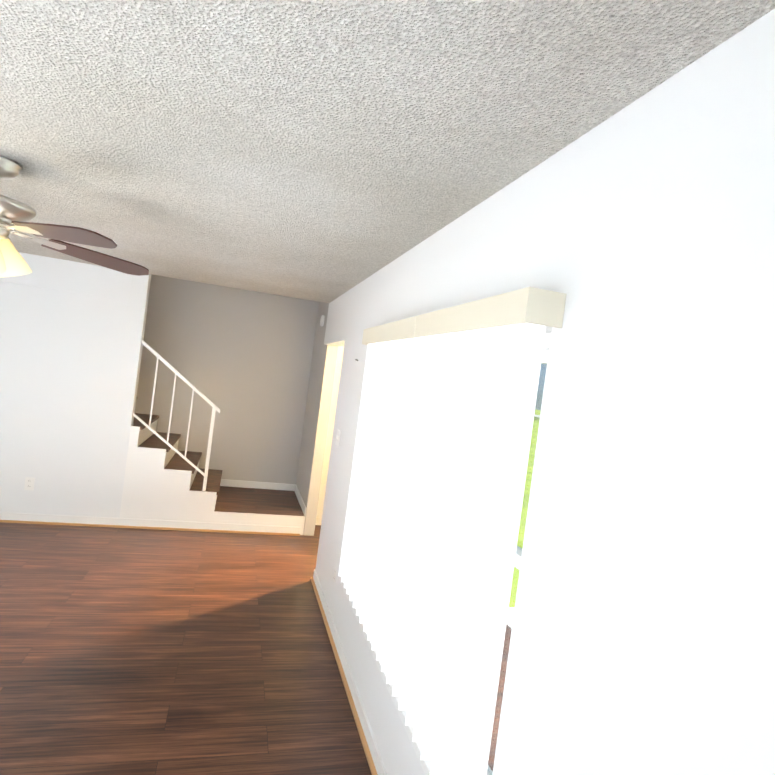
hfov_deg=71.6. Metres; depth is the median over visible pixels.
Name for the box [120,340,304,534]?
staircase
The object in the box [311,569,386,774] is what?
baseboard
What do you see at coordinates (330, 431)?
wall
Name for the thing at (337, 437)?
switch plate
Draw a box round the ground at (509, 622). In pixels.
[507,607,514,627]
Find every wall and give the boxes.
[0,274,150,517]
[135,274,318,490]
[296,9,774,774]
[316,346,343,517]
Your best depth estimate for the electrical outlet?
4.94 m
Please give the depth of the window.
1.62 m
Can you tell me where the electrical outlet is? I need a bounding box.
[24,477,34,489]
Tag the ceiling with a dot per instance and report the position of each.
(326, 151)
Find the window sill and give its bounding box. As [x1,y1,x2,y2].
[339,576,431,774]
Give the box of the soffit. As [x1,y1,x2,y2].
[0,252,131,300]
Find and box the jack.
[334,568,336,582]
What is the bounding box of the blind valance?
[362,287,565,344]
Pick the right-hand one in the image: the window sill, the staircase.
the window sill
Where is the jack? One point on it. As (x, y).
(335, 573)
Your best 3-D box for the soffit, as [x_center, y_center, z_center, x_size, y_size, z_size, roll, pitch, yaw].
[-3.522,-1.096,4.734,2.300,0.280,0.100,7,1,-15]
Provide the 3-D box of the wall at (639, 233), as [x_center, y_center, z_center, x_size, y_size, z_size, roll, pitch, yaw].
[0.097,-0.810,3.289,0.150,5.000,7.120,7,1,-15]
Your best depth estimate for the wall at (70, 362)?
5.00 m
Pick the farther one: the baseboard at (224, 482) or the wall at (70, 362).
the baseboard at (224, 482)
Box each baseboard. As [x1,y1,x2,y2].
[0,507,305,535]
[220,479,291,490]
[292,484,305,506]
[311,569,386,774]
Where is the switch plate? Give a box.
[335,429,340,446]
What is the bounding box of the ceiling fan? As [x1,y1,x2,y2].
[0,156,148,276]
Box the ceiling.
[0,0,774,302]
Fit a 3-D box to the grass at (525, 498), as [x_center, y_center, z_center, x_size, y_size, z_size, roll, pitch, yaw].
[3.721,1.735,45.114,27.320,0.130,76.600,7,1,-15]
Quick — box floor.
[0,522,511,774]
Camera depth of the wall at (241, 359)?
6.49 m
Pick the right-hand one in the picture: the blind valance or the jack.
the blind valance
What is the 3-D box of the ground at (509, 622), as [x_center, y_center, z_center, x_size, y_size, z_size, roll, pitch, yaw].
[2.119,2.129,0.104,2.728,0.019,9.400,7,1,-15]
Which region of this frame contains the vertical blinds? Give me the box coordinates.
[338,323,545,774]
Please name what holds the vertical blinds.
attached to the wall at (639, 233)
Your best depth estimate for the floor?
3.06 m
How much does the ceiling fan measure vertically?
0.596 m
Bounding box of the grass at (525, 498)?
[509,417,539,606]
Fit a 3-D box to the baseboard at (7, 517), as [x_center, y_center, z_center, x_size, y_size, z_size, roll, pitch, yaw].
[-4.009,1.019,4.748,6.540,0.280,0.040,7,1,-15]
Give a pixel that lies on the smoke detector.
(322, 320)
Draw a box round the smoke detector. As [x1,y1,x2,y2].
[320,315,324,325]
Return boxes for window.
[486,332,550,774]

